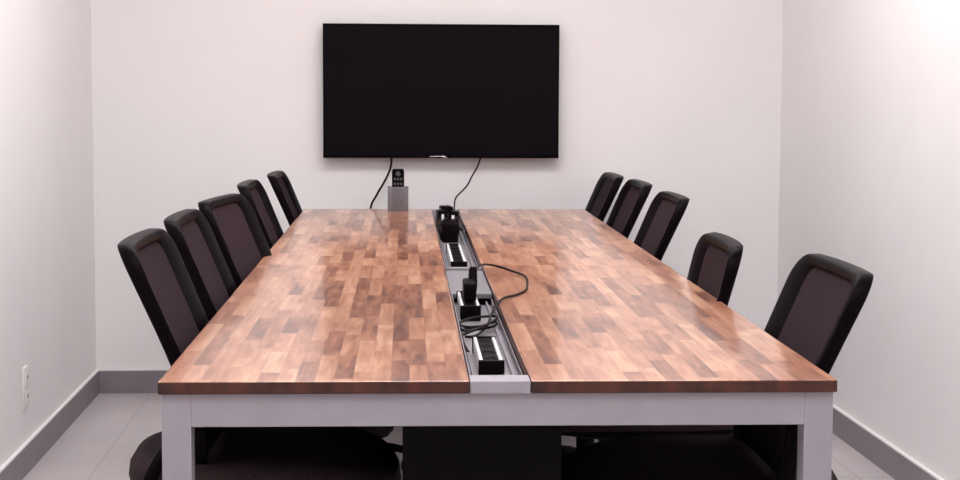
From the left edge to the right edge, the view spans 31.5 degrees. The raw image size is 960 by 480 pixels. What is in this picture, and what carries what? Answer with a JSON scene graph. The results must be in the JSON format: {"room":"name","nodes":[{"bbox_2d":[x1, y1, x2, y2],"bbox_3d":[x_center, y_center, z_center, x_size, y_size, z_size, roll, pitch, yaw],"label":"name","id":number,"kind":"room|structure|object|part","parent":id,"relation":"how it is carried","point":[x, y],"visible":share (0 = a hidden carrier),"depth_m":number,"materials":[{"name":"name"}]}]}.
{"room":"conference room","nodes":[
{"label":"conference room","id":0,"kind":"room"},
{"bbox_2d":[0,0,96,466],"bbox_3d":[-1.321,-0.341,2.631,0.120,2.620,8.060,0,5,-4],"label":"wall","id":1,"kind":"structure","parent":0,"point":[48,307],"depth_m":5.68,"materials":[{"name":"paint"}]},
{"bbox_2d":[21,365,28,410],"bbox_3d":[-1.427,0.465,5.342,0.012,0.135,0.078,0,5,-4],"label":"wall outlet","id":2,"kind":"object","parent":1,"relation":"attached to","point":[25,370],"visible":1,"depth_m":5.33,"materials":[{"name":"white plastic"}]},
{"bbox_2d":[25,371,28,385],"bbox_3d":[-1.423,0.435,5.340,0.005,0.042,0.034,0,5,-4],"label":"socket","id":3,"kind":"object","parent":2,"relation":"attached to","point":[26,372],"depth_m":5.34,"materials":[{"name":"white plastic"}]},
{"bbox_2d":[26,390,28,404],"bbox_3d":[-1.423,0.494,5.345,0.005,0.042,0.034,0,5,-4],"label":"socket","id":4,"kind":"object","parent":2,"relation":"attached to","point":[27,391],"depth_m":5.34,"materials":[{"name":"white plastic"}]},
{"bbox_2d":[0,369,98,479],"bbox_3d":[-1.260,0.916,2.747,0.012,0.096,8.060,0,5,-4],"label":"baseboard","id":5,"kind":"structure","parent":1,"relation":"attached to","point":[39,443],"depth_m":5.72,"materials":[{"name":"tile"}]},
{"bbox_2d":[91,0,782,368],"bbox_3d":[-0.157,-0.704,6.788,2.973,2.620,0.120,0,5,-4],"label":"wall","id":6,"kind":"structure","parent":0,"point":[193,101],"depth_m":6.75,"materials":[{"name":"paint"}]},
{"bbox_2d":[99,369,168,392],"bbox_3d":[-0.158,0.559,6.834,2.709,0.096,0.012,0,5,-4],"label":"baseboard","id":7,"kind":"structure","parent":6,"relation":"attached to","point":[110,380],"depth_m":6.75,"materials":[{"name":"tile"}]},
{"bbox_2d":[323,23,559,158],"bbox_3d":[-0.153,-0.584,6.705,0.928,0.530,0.068,0,5,-4],"label":"television","id":8,"kind":"object","parent":6,"relation":"attached to","point":[445,91],"visible":1,"depth_m":6.68,"materials":[{"name":"black plastic"}]},
{"bbox_2d":[369,158,392,208],"bbox_3d":[-0.391,0.140,6.713,0.126,0.950,0.099,0,5,-4],"label":"cable","id":9,"kind":"object","parent":8,"relation":"hanging from","point":[391,159],"visible":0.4,"depth_m":6.72,"materials":[{"name":"black rubber"}]},
{"bbox_2d":[453,158,480,210],"bbox_3d":[-0.072,-0.217,6.561,0.059,0.212,0.411,2,5,15],"label":"power cable","id":10,"kind":"object","parent":8,"relation":"hanging from","point":[460,192],"visible":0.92,"depth_m":6.66,"materials":[{"name":"black rubber"}]},
{"bbox_2d":[23,393,894,479],"bbox_3d":[0.097,1.022,2.843,2.973,0.120,8.300,0,5,-4],"label":"floor","id":11,"kind":"structure","parent":0,"point":[100,444],"depth_m":5.77,"materials":[{"name":"tile"}]},
{"bbox_2d":[198,193,271,287],"bbox_3d":[-0.441,0.350,4.490,0.560,0.922,0.524,1,5,4],"label":"office chair","id":12,"kind":"object","parent":11,"relation":"on","point":[234,223],"visible":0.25,"depth_m":4.50,"materials":[{"name":"black plastic"}]},
{"bbox_3d":[-0.623,0.085,4.481,0.136,0.361,0.356,1,5,4],"label":"panel","id":13,"kind":"part","parent":12,"relation":"part of","materials":[{"name":"fabric"}]},
{"bbox_2d":[117,228,400,479],"bbox_3d":[-0.402,0.453,3.309,0.549,0.926,0.524,0,5,-2],"label":"office chair","id":14,"kind":"object","parent":11,"relation":"on","point":[153,262],"visible":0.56,"depth_m":3.23,"materials":[{"name":"fabric"}]},
{"bbox_3d":[-0.589,0.188,3.277,0.136,0.361,0.356,0,5,-2],"label":"panel","id":15,"kind":"part","parent":14,"relation":"part of","materials":[{"name":"fabric"}]},
{"bbox_3d":[-0.590,0.200,3.278,0.169,0.417,0.460,0,5,-2],"label":"backrest","id":16,"kind":"part","parent":14,"relation":"part of","materials":[{"name":"black plastic"}]},
{"bbox_3d":[-0.413,0.435,3.307,0.520,0.088,0.490,0,5,-2],"label":"seat","id":17,"kind":"part","parent":14,"relation":"part of","materials":[{"name":"fabric"}]},
{"bbox_2d":[163,209,393,437],"bbox_3d":[-0.433,0.402,3.894,0.560,0.924,0.524,0,5,-2],"label":"office chair","id":18,"kind":"object","parent":11,"relation":"on","point":[196,242],"visible":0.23,"depth_m":3.88,"materials":[{"name":"black plastic"}]},
{"bbox_3d":[-0.616,0.150,3.864,0.169,0.417,0.460,0,5,-2],"label":"backrest","id":19,"kind":"part","parent":18,"relation":"part of","materials":[{"name":"black plastic"}]},
{"bbox_3d":[-0.614,0.138,3.863,0.136,0.361,0.356,0,5,-2],"label":"panel","id":20,"kind":"part","parent":18,"relation":"part of","materials":[{"name":"fabric"}]},
{"bbox_3d":[-0.453,0.384,3.892,0.520,0.088,0.490,0,5,-2],"label":"seat","id":21,"kind":"part","parent":18,"relation":"part of","materials":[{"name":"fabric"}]},
{"bbox_2d":[267,171,301,225],"bbox_3d":[-0.503,0.205,6.235,0.560,0.902,0.524,0,5,-2],"label":"office chair","id":22,"kind":"object","parent":11,"relation":"on","point":[282,187],"visible":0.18,"depth_m":6.25,"materials":[{"name":"black plastic"}]},
{"bbox_3d":[-0.684,-0.048,6.205,0.136,0.361,0.356,0,5,-2],"label":"panel","id":23,"kind":"part","parent":22,"relation":"part of","materials":[{"name":"fabric"}]},
{"bbox_2d":[237,179,402,470],"bbox_3d":[-0.478,0.279,5.318,0.560,0.918,0.524,0,5,-2],"label":"office chair","id":24,"kind":"object","parent":11,"relation":"on","point":[253,190],"visible":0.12,"depth_m":5.36,"materials":[{"name":"black plastic"}]},
{"bbox_3d":[-0.661,0.029,5.288,0.169,0.417,0.460,0,5,-2],"label":"backrest","id":25,"kind":"part","parent":24,"relation":"part of","materials":[{"name":"black plastic"}]},
{"bbox_3d":[-0.659,0.017,5.287,0.136,0.361,0.356,0,5,-2],"label":"panel","id":26,"kind":"part","parent":24,"relation":"part of","materials":[{"name":"fabric"}]},
{"bbox_3d":[-0.323,0.651,5.358,0.222,0.050,0.044,0,5,-2],"label":"leg","id":27,"kind":"part","parent":24,"relation":"part of","materials":[{"name":"black plastic"}]},
{"bbox_2d":[157,209,836,479],"bbox_3d":[-0.053,0.425,4.638,1.075,0.750,3.865,0,5,-2],"label":"conference table","id":28,"kind":"object","parent":11,"relation":"on","point":[352,317],"depth_m":3.00,"materials":[{"name":"brown wood"}]},
{"bbox_3d":[-0.480,0.597,2.723,0.046,0.718,0.046,0,5,-2],"label":"leg","id":29,"kind":"part","parent":28,"relation":"part of","materials":[{"name":"silver metal"}]},
{"bbox_2d":[436,210,445,228],"bbox_3d":[-0.131,-0.058,5.724,0.026,0.085,0.052,-1,5,-14],"label":"plug","id":30,"kind":"object","parent":28,"relation":"on","point":[439,213],"visible":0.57,"depth_m":5.70,"materials":[{"name":"black plastic"}]},
{"bbox_2d":[439,205,452,213],"bbox_3d":[-0.119,-0.076,5.925,0.040,0.085,0.080,0,5,-8],"label":"power adapter","id":31,"kind":"object","parent":28,"relation":"on","point":[447,208],"visible":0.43,"depth_m":5.88,"materials":[{"name":"black plastic"}]},
{"bbox_2d":[438,220,457,242],"bbox_3d":[-0.103,-0.028,5.528,0.052,0.060,0.170,0,5,-5],"label":"power adapter","id":32,"kind":"object","parent":28,"relation":"on","point":[448,230],"visible":0.9,"depth_m":5.45,"materials":[{"name":"black plastic"}]},
{"bbox_2d":[439,213,462,230],"bbox_3d":[-0.107,-0.072,5.766,0.080,0.038,0.580,0,5,-2],"label":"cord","id":33,"kind":"object","parent":28,"relation":"on","point":[447,215],"visible":0.48,"depth_m":5.58,"materials":[{"name":"black rubber"}]},
{"bbox_2d":[449,211,459,233],"bbox_3d":[-0.087,-0.058,5.747,0.030,0.080,0.052,1,5,9],"label":"plug","id":34,"kind":"object","parent":28,"relation":"on","point":[452,214],"visible":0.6,"depth_m":5.72,"materials":[{"name":"black plastic"}]},
{"bbox_3d":[-0.068,0.050,4.803,0.044,0.032,0.544,0,5,-2],"label":"power strip","id":35,"kind":"part","parent":28,"relation":"part of","materials":[{"name":"black plastic"}]},
{"bbox_3d":[-0.026,0.144,3.743,0.040,0.032,0.250,0,5,-2],"label":"rail","id":36,"kind":"part","parent":28,"relation":"part of","materials":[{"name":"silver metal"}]},
{"bbox_3d":[-0.026,0.144,3.743,0.044,0.032,0.274,0,5,-2],"label":"power strip","id":37,"kind":"part","parent":28,"relation":"part of","materials":[{"name":"black plastic"}]},
{"bbox_3d":[-0.030,0.106,4.126,0.095,0.012,0.490,0,5,-2],"label":"trough lid","id":38,"kind":"part","parent":28,"relation":"part of","materials":[{"name":"grey plastic"}]},
{"bbox_2d":[459,315,497,351],"bbox_3d":[0.002,0.182,3.352,0.087,0.019,0.403,0,5,-2],"label":"coiled cord","id":39,"kind":"object","parent":28,"relation":"on","point":[483,326],"visible":0.92,"depth_m":3.44,"materials":[{"name":"black rubber"}]},
{"bbox_3d":[0.013,0.208,3.027,0.044,0.032,0.294,0,5,-2],"label":"power strip","id":40,"kind":"part","parent":28,"relation":"part of","materials":[{"name":"black plastic"}]},
{"bbox_2d":[461,263,528,337],"bbox_3d":[0.030,0.107,3.798,0.134,0.098,0.911,1,5,7],"label":"charger","id":41,"kind":"object","parent":28,"relation":"on","point":[469,285],"visible":0.84,"depth_m":3.71,"materials":[{"name":"black plastic"}]},
{"bbox_3d":[0.539,0.598,2.767,0.046,0.718,0.046,0,5,-2],"label":"leg","id":42,"kind":"part","parent":28,"relation":"part of","materials":[{"name":"silver metal"}]},
{"bbox_3d":[-0.309,-0.156,6.417,0.078,0.092,0.045,0,5,-2],"label":"remote holder","id":43,"kind":"object","parent":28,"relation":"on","visible":0},
{"bbox_2d":[392,169,403,209],"bbox_3d":[-0.309,-0.191,6.413,0.046,0.155,0.022,0,5,-2],"label":"remote control","id":44,"kind":"object","parent":43,"relation":"in","point":[397,174],"visible":1,"depth_m":6.41,"materials":[{"name":"black plastic"}]},
{"bbox_2d":[585,172,623,221],"bbox_3d":[0.260,0.190,6.543,0.560,0.886,0.524,0,5,-2],"label":"office chair","id":45,"kind":"object","parent":11,"relation":"on","point":[606,188],"visible":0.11,"depth_m":6.56,"materials":[{"name":"black plastic"}]},
{"bbox_3d":[0.448,-0.057,6.529,0.136,0.361,0.356,1,5,-3],"label":"panel","id":46,"kind":"part","parent":45,"relation":"part of","materials":[{"name":"fabric"}]},
{"bbox_2d":[561,191,689,460],"bbox_3d":[0.331,0.310,5.135,0.560,0.896,0.524,0,5,-2],"label":"office chair","id":47,"kind":"object","parent":11,"relation":"on","point":[664,214],"visible":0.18,"depth_m":5.14,"materials":[{"name":"black plastic"}]},
{"bbox_3d":[0.173,0.671,5.160,0.222,0.050,0.044,0,5,-2],"label":"leg","id":48,"kind":"part","parent":47,"relation":"part of","materials":[{"name":"black plastic"}]},
{"bbox_3d":[0.268,0.658,5.303,0.044,0.050,0.222,-2,5,-20],"label":"leg","id":49,"kind":"part","parent":47,"relation":"part of","materials":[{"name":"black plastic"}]},
{"bbox_3d":[0.519,0.058,5.121,0.136,0.361,0.356,1,5,-3],"label":"panel","id":50,"kind":"part","parent":47,"relation":"part of","materials":[{"name":"fabric"}]},
{"bbox_3d":[0.520,0.070,5.122,0.169,0.417,0.460,1,5,-3],"label":"backrest","id":51,"kind":"part","parent":47,"relation":"part of","materials":[{"name":"black plastic"}]},
{"bbox_2d":[606,179,651,238],"bbox_3d":[0.295,0.247,5.841,0.560,0.896,0.524,0,5,-2],"label":"office chair","id":52,"kind":"object","parent":11,"relation":"on","point":[633,195],"visible":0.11,"depth_m":5.85,"materials":[{"name":"black plastic"}]},
{"bbox_3d":[0.483,-0.004,5.827,0.136,0.361,0.356,1,5,-3],"label":"panel","id":53,"kind":"part","parent":52,"relation":"part of","materials":[{"name":"fabric"}]},
{"bbox_2d":[561,232,742,440],"bbox_3d":[0.385,0.428,3.956,0.560,0.869,0.524,0,5,-2],"label":"office chair","id":54,"kind":"object","parent":11,"relation":"on","point":[716,258],"visible":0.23,"depth_m":3.75,"materials":[{"name":"black plastic"}]},
{"bbox_3d":[0.405,0.382,3.952,0.520,0.088,0.490,0,5,-1],"label":"seat","id":55,"kind":"part","parent":54,"relation":"part of","materials":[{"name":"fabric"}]},
{"bbox_3d":[0.527,0.201,3.939,0.082,0.378,0.356,0,5,-1],"label":"panel","id":56,"kind":"part","parent":54,"relation":"part of","materials":[{"name":"fabric"}]},
{"bbox_3d":[0.527,0.212,3.940,0.114,0.436,0.460,0,5,-1],"label":"backrest","id":57,"kind":"part","parent":54,"relation":"part of","materials":[{"name":"black plastic"}]},
{"bbox_2d":[561,254,873,479],"bbox_3d":[0.409,0.486,3.179,0.556,0.891,0.524,0,5,-2],"label":"office chair","id":58,"kind":"object","parent":11,"relation":"on","point":[822,297],"visible":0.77,"depth_m":3.17,"materials":[{"name":"black plastic"}]},
{"bbox_3d":[0.397,0.451,3.176,0.520,0.088,0.490,0,5,-2],"label":"seat","id":59,"kind":"part","parent":58,"relation":"part of","materials":[{"name":"fabric"}]},
{"bbox_3d":[0.599,0.237,3.166,0.136,0.361,0.356,1,5,-3],"label":"panel","id":60,"kind":"part","parent":58,"relation":"part of","materials":[{"name":"fabric"}]},
{"bbox_3d":[0.600,0.249,3.167,0.169,0.417,0.460,1,5,-3],"label":"backrest","id":61,"kind":"part","parent":58,"relation":"part of","materials":[{"name":"black plastic"}]},
{"bbox_2d":[777,0,959,479],"bbox_3d":[1.526,-0.345,2.813,0.120,2.620,8.060,0,5,-4],"label":"wall","id":62,"kind":"structure","parent":0,"point":[870,135],"depth_m":5.42,"materials":[{"name":"paint"}]},
{"bbox_2d":[832,404,943,479],"bbox_3d":[1.455,0.912,2.921,0.012,0.096,8.060,0,5,-4],"label":"baseboard","id":63,"kind":"structure","parent":62,"relation":"attached to","point":[889,458],"depth_m":5.49,"materials":[{"name":"tile"}]}
]}

